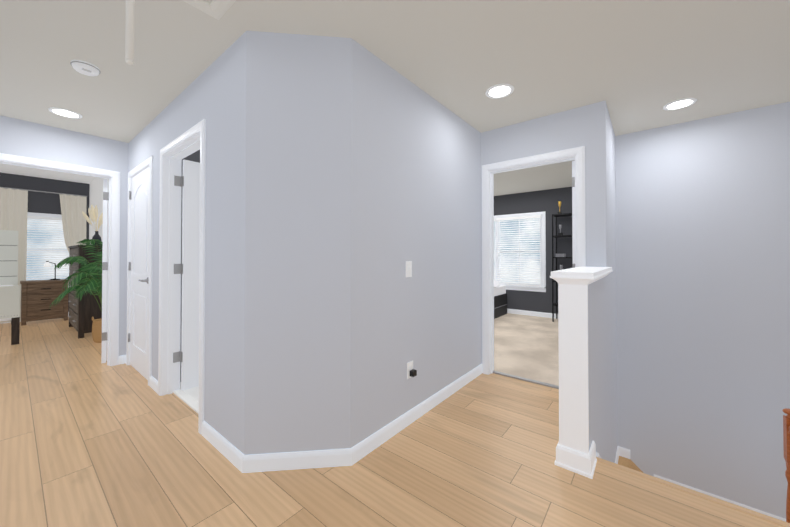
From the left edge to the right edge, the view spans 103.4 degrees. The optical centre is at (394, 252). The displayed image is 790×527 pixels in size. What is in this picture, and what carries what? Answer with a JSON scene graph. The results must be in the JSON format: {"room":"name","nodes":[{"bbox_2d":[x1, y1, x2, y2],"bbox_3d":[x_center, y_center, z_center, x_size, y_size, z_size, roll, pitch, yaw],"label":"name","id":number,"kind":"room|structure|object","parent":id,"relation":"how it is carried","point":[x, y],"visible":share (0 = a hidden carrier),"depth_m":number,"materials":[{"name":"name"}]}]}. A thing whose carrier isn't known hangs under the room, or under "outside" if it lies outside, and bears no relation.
{"room":"upstairs hallway landing","nodes":[
{"label":"upstairs hallway landing","id":0,"kind":"room"},
{"bbox_2d":[0,172,89,311],"bbox_3d":[-7.692,-0.164,4.570,0.120,2.790,4.600,0,-1,39],"label":"wall","id":1,"kind":"structure","parent":0,"point":[43,202],"depth_m":5.87,"materials":[{"name":"grey paint"}]},
{"bbox_2d":[0,187,86,322],"bbox_3d":[-6.558,0.038,5.789,0.100,2.370,1.195,0,-1,39],"label":"curtains","id":2,"kind":"object","parent":1,"relation":"attached to","point":[13,208],"visible":0.48,"depth_m":5.61,"materials":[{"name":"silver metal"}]},
{"bbox_2d":[26,212,68,280],"bbox_3d":[-6.556,-0.024,5.913,0.150,1.416,0.892,0,-1,39],"label":"window","id":3,"kind":"structure","parent":1,"relation":"in","point":[45,239],"depth_m":5.88,"materials":[{"name":"white"}]},
{"bbox_2d":[0,164,96,183],"bbox_3d":[-6.032,-1.497,3.313,4.300,0.150,4.720,0,-1,39],"label":"ceiling","id":4,"kind":"structure","parent":0,"point":[17,170],"depth_m":5.60,"materials":[{"name":"white paint"}]},
{"bbox_2d":[0,115,128,355],"bbox_3d":[-4.410,-0.191,1.791,0.120,2.790,4.420,0,-1,39],"label":"wall","id":5,"kind":"structure","parent":0,"point":[19,137],"depth_m":3.19,"materials":[{"name":"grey paint"}]},
{"bbox_2d":[0,153,119,365],"bbox_3d":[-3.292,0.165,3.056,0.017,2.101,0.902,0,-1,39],"label":"trim","id":6,"kind":"structure","parent":5,"relation":"attached to","point":[115,240],"depth_m":3.36,"materials":[{"name":"white wood"}]},
{"bbox_2d":[89,178,108,241],"bbox_3d":[-4.554,-0.160,5.024,4.420,2.790,0.180,0,-1,39],"label":"wall","id":7,"kind":"structure","parent":0,"point":[96,192],"depth_m":5.80,"materials":[{"name":"white paint"}]},
{"bbox_2d":[173,382,198,412],"bbox_3d":[-0.777,1.336,3.119,1.630,0.262,2.095,0,-1,39],"label":"floor","id":8,"kind":"structure","parent":0,"point":[189,397],"depth_m":2.60,"materials":[{"name":"white stone"}]},
{"bbox_2d":[128,32,245,454],"bbox_3d":[-1.908,-0.008,2.682,2.880,2.440,0.120,0,-1,39],"label":"wall","id":9,"kind":"structure","parent":0,"point":[213,94],"depth_m":1.94,"materials":[{"name":"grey paint"}]},
{"bbox_2d":[101,179,108,363],"bbox_3d":[-3.383,0.203,3.711,0.802,2.018,0.235,0,-1,39],"label":"trim","id":10,"kind":"structure","parent":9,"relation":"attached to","point":[104,274],"depth_m":3.42,"materials":[{"name":"white wood"}]},
{"bbox_2d":[128,167,148,379],"bbox_3d":[-2.566,0.198,3.164,0.760,2.018,0.148,0,-1,39],"label":"closet door","id":11,"kind":"structure","parent":9,"relation":"in","point":[138,266],"depth_m":3.15,"materials":[{"name":"white wood"}]},
{"bbox_2d":[126,156,152,385],"bbox_3d":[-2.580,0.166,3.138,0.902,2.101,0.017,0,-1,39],"label":"trim","id":12,"kind":"structure","parent":9,"relation":"attached to","point":[148,162],"depth_m":2.87,"materials":[{"name":"white wood"}]},
{"bbox_2d":[158,119,205,434],"bbox_3d":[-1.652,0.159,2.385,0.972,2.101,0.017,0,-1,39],"label":"trim","id":13,"kind":"structure","parent":9,"relation":"attached to","point":[200,128],"depth_m":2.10,"materials":[{"name":"white wood"}]},
{"bbox_2d":[173,160,199,390],"bbox_3d":[-1.622,0.197,3.031,0.148,2.018,0.879,0,-1,39],"label":"door","id":14,"kind":"structure","parent":9,"relation":"in","point":[188,181],"depth_m":2.76,"materials":[{"name":"white wood"}]},
{"bbox_2d":[180,150,199,381],"bbox_3d":[-1.445,0.002,3.697,0.120,2.440,2.040,0,-1,39],"label":"wall","id":15,"kind":"structure","parent":0,"point":[194,156],"depth_m":2.92,"materials":[{"name":"grey"}]},
{"bbox_2d":[245,31,350,454],"bbox_3d":[-0.544,-0.016,1.800,0.580,2.440,0.085,0,-1,-6],"label":"wall","id":16,"kind":"structure","parent":0,"point":[298,268],"depth_m":1.76,"materials":[{"name":"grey paint"}]},
{"bbox_2d":[0,317,782,526],"bbox_3d":[-2.444,1.329,1.802,11.740,0.250,6.940,0,-1,39],"label":"floor","id":17,"kind":"structure","parent":0,"point":[88,438],"depth_m":1.71,"materials":[{"name":"brown wood"}]},
{"bbox_2d":[0,230,19,344],"bbox_3d":[-6.350,0.418,4.212,2.078,1.618,1.625,0,-1,39],"label":"queen bed","id":18,"kind":"object","parent":17,"relation":"on","point":[9,298],"visible":1,"depth_m":5.28,"materials":[{"name":"grey fabric"}]},
{"bbox_2d":[20,279,68,325],"bbox_3d":[-6.298,0.871,5.618,0.412,0.740,0.580,0,-1,39],"label":"dresser","id":19,"kind":"object","parent":17,"relation":"on","point":[38,297],"visible":0.94,"depth_m":5.48,"materials":[{"name":"brown wood"}]},
{"bbox_2d":[44,261,59,279],"bbox_3d":[-6.255,0.326,5.692,0.141,0.351,0.209,0,-1,39],"label":"table lamp","id":20,"kind":"object","parent":19,"relation":"on","point":[47,264],"visible":1,"depth_m":5.65,"materials":[{"name":"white metal"}]},
{"bbox_2d":[50,239,102,342],"bbox_3d":[-4.131,0.523,4.175,0.682,1.408,0.654,0,-1,39],"label":"palm plant","id":21,"kind":"object","parent":17,"relation":"on","point":[93,283],"visible":0.62,"depth_m":4.15,"materials":[{"name":"green plant"}]},
{"bbox_2d":[68,245,102,338],"bbox_3d":[-4.874,0.565,4.965,1.214,1.340,0.388,0,-1,39],"label":"dresser","id":22,"kind":"object","parent":17,"relation":"on","point":[84,310],"visible":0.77,"depth_m":4.57,"materials":[{"name":"brown wood"}]},
{"bbox_2d":[82,205,102,244],"bbox_3d":[-4.538,-0.419,4.727,0.233,0.623,0.290,0,-1,39],"label":"vase","id":23,"kind":"object","parent":22,"relation":"on","point":[93,213],"visible":0.69,"depth_m":4.71,"materials":[{"name":"grey"}]},
{"bbox_2d":[0,0,789,195],"bbox_3d":[1.251,-1.301,2.873,7.320,0.150,7.060,0,-1,39],"label":"ceiling","id":24,"kind":"structure","parent":0,"point":[637,65],"depth_m":1.94,"materials":[{"name":"paint"}]},
{"bbox_2d":[48,107,82,118],"bbox_3d":[-2.889,-1.222,2.739,0.208,0.009,0.208,0,-1,39],"label":"recessed light","id":25,"kind":"object","parent":24,"relation":"in","point":[65,113],"visible":0.98,"depth_m":2.73,"materials":[{"name":"white plastic"}]},
{"bbox_2d":[70,60,100,75],"bbox_3d":[-2.045,-1.212,2.064,0.143,0.044,0.143,0,-1,39],"label":"smoke detector","id":26,"kind":"object","parent":24,"relation":"attached to","point":[85,68],"visible":0.98,"depth_m":2.03,"materials":[{"name":"white plastic"}]},
{"bbox_2d":[125,0,134,64],"bbox_3d":[-0.737,-0.887,0.870,0.019,0.729,0.019,0,-1,39],"label":"pull cord","id":27,"kind":"object","parent":24,"relation":"hanging from","point":[129,40],"visible":1,"depth_m":0.86,"materials":[{"name":"grey paint"}]},
{"bbox_2d":[182,0,235,19],"bbox_3d":[-0.610,-1.236,0.961,1.368,0.017,0.663,0,-1,39],"label":"trim","id":28,"kind":"structure","parent":24,"relation":"attached to","point":[217,9],"depth_m":1.55,"materials":[{"name":"grey paint"}]},
{"bbox_2d":[485,84,513,98],"bbox_3d":[0.797,-1.225,2.375,0.208,0.009,0.208,0,-1,39],"label":"recessed light","id":29,"kind":"object","parent":24,"relation":"in","point":[499,91],"visible":1,"depth_m":2.37,"materials":[{"name":"white plastic"}]},
{"bbox_2d":[663,98,696,109],"bbox_3d":[2.350,-1.223,2.577,0.208,0.009,0.208,0,-1,39],"label":"recessed light","id":30,"kind":"object","parent":24,"relation":"in","point":[683,103],"visible":1,"depth_m":2.57,"materials":[{"name":"white plastic"}]},
{"bbox_2d":[351,38,480,447],"bbox_3d":[0.304,-0.009,2.567,0.120,2.440,1.910,0,-1,39],"label":"wall","id":31,"kind":"structure","parent":0,"point":[415,175],"depth_m":2.20,"materials":[{"name":"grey paint"}]},
{"bbox_2d":[119,355,481,472],"bbox_3d":[0.133,1.157,1.567,7.200,0.090,3.420,0,-1,39],"label":"baseboard","id":32,"kind":"structure","parent":31,"relation":"attached to","point":[235,456],"depth_m":1.81,"materials":[{"name":"white wood"}]},
{"bbox_2d":[406,261,411,276],"bbox_3d":[0.101,0.118,2.209,0.013,0.114,0.070,0,-1,39],"label":"switch plate","id":33,"kind":"object","parent":31,"relation":"attached to","point":[408,268],"visible":1,"depth_m":2.20,"materials":[{"name":"white plastic"}]},
{"bbox_2d":[407,361,416,378],"bbox_3d":[0.120,0.833,2.205,0.040,0.114,0.070,0,-1,39],"label":"electrical outlet plate","id":34,"kind":"object","parent":31,"relation":"attached to","point":[411,372],"visible":1,"depth_m":2.20,"materials":[{"name":"white plastic"}]},
{"bbox_2d":[493,313,558,385],"bbox_3d":[1.295,1.355,5.147,3.730,0.262,3.435,0,-1,39],"label":"floor","id":35,"kind":"structure","parent":0,"point":[526,346],"depth_m":3.98,"materials":[{"name":"beige carpet"}]},
{"bbox_2d":[494,280,506,318],"bbox_3d":[1.289,0.883,6.454,1.759,0.708,1.020,0,-1,39],"label":"twin bed","id":36,"kind":"object","parent":35,"relation":"on","point":[500,301],"visible":0.12,"depth_m":6.03,"materials":[{"name":"black wood"}]},
{"bbox_2d":[552,201,572,321],"bbox_3d":[3.097,0.154,5.515,0.520,2.148,0.310,0,-1,39],"label":"shelf","id":37,"kind":"object","parent":35,"relation":"on","point":[560,214],"visible":0.44,"depth_m":5.56,"materials":[{"name":"black metal"}]},
{"bbox_2d":[507,309,555,318],"bbox_3d":[1.314,1.179,5.077,3.610,0.090,3.280,0,-1,39],"label":"baseboard","id":38,"kind":"structure","parent":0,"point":[531,313],"depth_m":6.09,"materials":[{"name":"white wood"}]},
{"bbox_2d":[494,187,572,313],"bbox_3d":[2.386,0.029,6.409,3.850,2.440,0.120,0,-1,39],"label":"wall","id":39,"kind":"structure","parent":0,"point":[535,201],"depth_m":5.92,"materials":[{"name":"grey paint"}]},
{"bbox_2d":[494,211,545,291],"bbox_3d":[2.150,-0.008,6.555,1.892,1.536,0.150,0,-1,39],"label":"window","id":40,"kind":"structure","parent":39,"relation":"in","point":[517,251],"depth_m":6.25,"materials":[{"name":"white"}]},
{"bbox_2d":[481,101,608,402],"bbox_3d":[1.326,-0.006,2.890,1.060,2.440,0.120,0,-1,39],"label":"wall","id":41,"kind":"structure","parent":0,"point":[586,126],"depth_m":2.62,"materials":[{"name":"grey paint"}]},
{"bbox_2d":[493,371,558,388],"bbox_3d":[1.284,1.211,2.929,0.760,0.027,0.035,0,-1,39],"label":"threshold","id":42,"kind":"object","parent":41,"relation":"attached to","point":[527,380],"visible":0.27,"depth_m":2.94,"materials":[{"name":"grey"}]},
{"bbox_2d":[482,146,585,374],"bbox_3d":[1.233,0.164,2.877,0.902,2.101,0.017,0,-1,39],"label":"trim","id":43,"kind":"structure","parent":41,"relation":"attached to","point":[579,152],"depth_m":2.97,"materials":[{"name":"white wood"}]},
{"bbox_2d":[588,108,616,462],"bbox_3d":[1.629,1.491,2.514,0.135,5.440,2.000,0,-1,39],"label":"wall","id":44,"kind":"structure","parent":0,"point":[597,353],"depth_m":2.44,"materials":[{"name":"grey paint"}]},
{"bbox_2d":[572,161,574,267],"bbox_3d":[1.839,0.197,3.012,0.151,2.018,0.810,0,-1,39],"label":"trim","id":45,"kind":"structure","parent":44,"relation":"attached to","point":[573,209],"depth_m":2.78,"materials":[{"name":"white wood"}]},
{"bbox_2d":[550,266,612,478],"bbox_3d":[1.305,0.659,2.124,0.215,1.095,1.086,0,-1,39],"label":"newel post","id":46,"kind":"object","parent":44,"relation":"attached to","point":[574,454],"depth_m":1.73,"materials":[{"name":"white wood"}]},
{"bbox_2d":[596,446,623,463],"bbox_3d":[1.759,1.739,2.530,0.044,0.993,1.808,0,-1,39],"label":"trim","id":47,"kind":"structure","parent":44,"relation":"attached to","point":[623,452],"depth_m":3.17,"materials":[{"name":"white wood"}]},
{"bbox_2d":[618,456,642,472],"bbox_3d":[2.996,2.814,1.507,3.240,2.808,1.820,0,-1,39],"label":"stair","id":48,"kind":"object","parent":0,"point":[626,462],"visible":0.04,"depth_m":3.12,"materials":[{"name":"brown wood"}]},
{"bbox_2d":[596,457,789,526],"bbox_3d":[1.555,1.214,1.509,1.020,0.034,0.042,0,-1,39],"label":"stair","id":49,"kind":"structure","parent":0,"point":[713,499],"depth_m":1.54,"materials":[{"name":"beige wood"}]},
{"bbox_2d":[615,102,789,518],"bbox_3d":[3.502,1.489,2.359,3.210,5.440,0.120,0,-1,39],"label":"wall","id":50,"kind":"structure","parent":0,"point":[703,288],"depth_m":2.83,"materials":[{"name":"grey paint"}]},
{"bbox_2d":[654,474,785,521],"bbox_3d":[3.601,2.908,2.178,2.754,1.536,0.014,0,-1,39],"label":"trim","id":51,"kind":"structure","parent":50,"relation":"attached to","point":[733,502],"depth_m":2.76,"materials":[{"name":"white wood"}]},
{"bbox_2d":[782,408,789,522],"bbox_3d":[2.263,1.185,1.605,0.112,2.123,1.301,0,-1,39],"label":"stair railing","id":52,"kind":"object","parent":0,"point":[786,434],"visible":0.98,"depth_m":2.08,"materials":[{"name":"red wood"}]}
]}

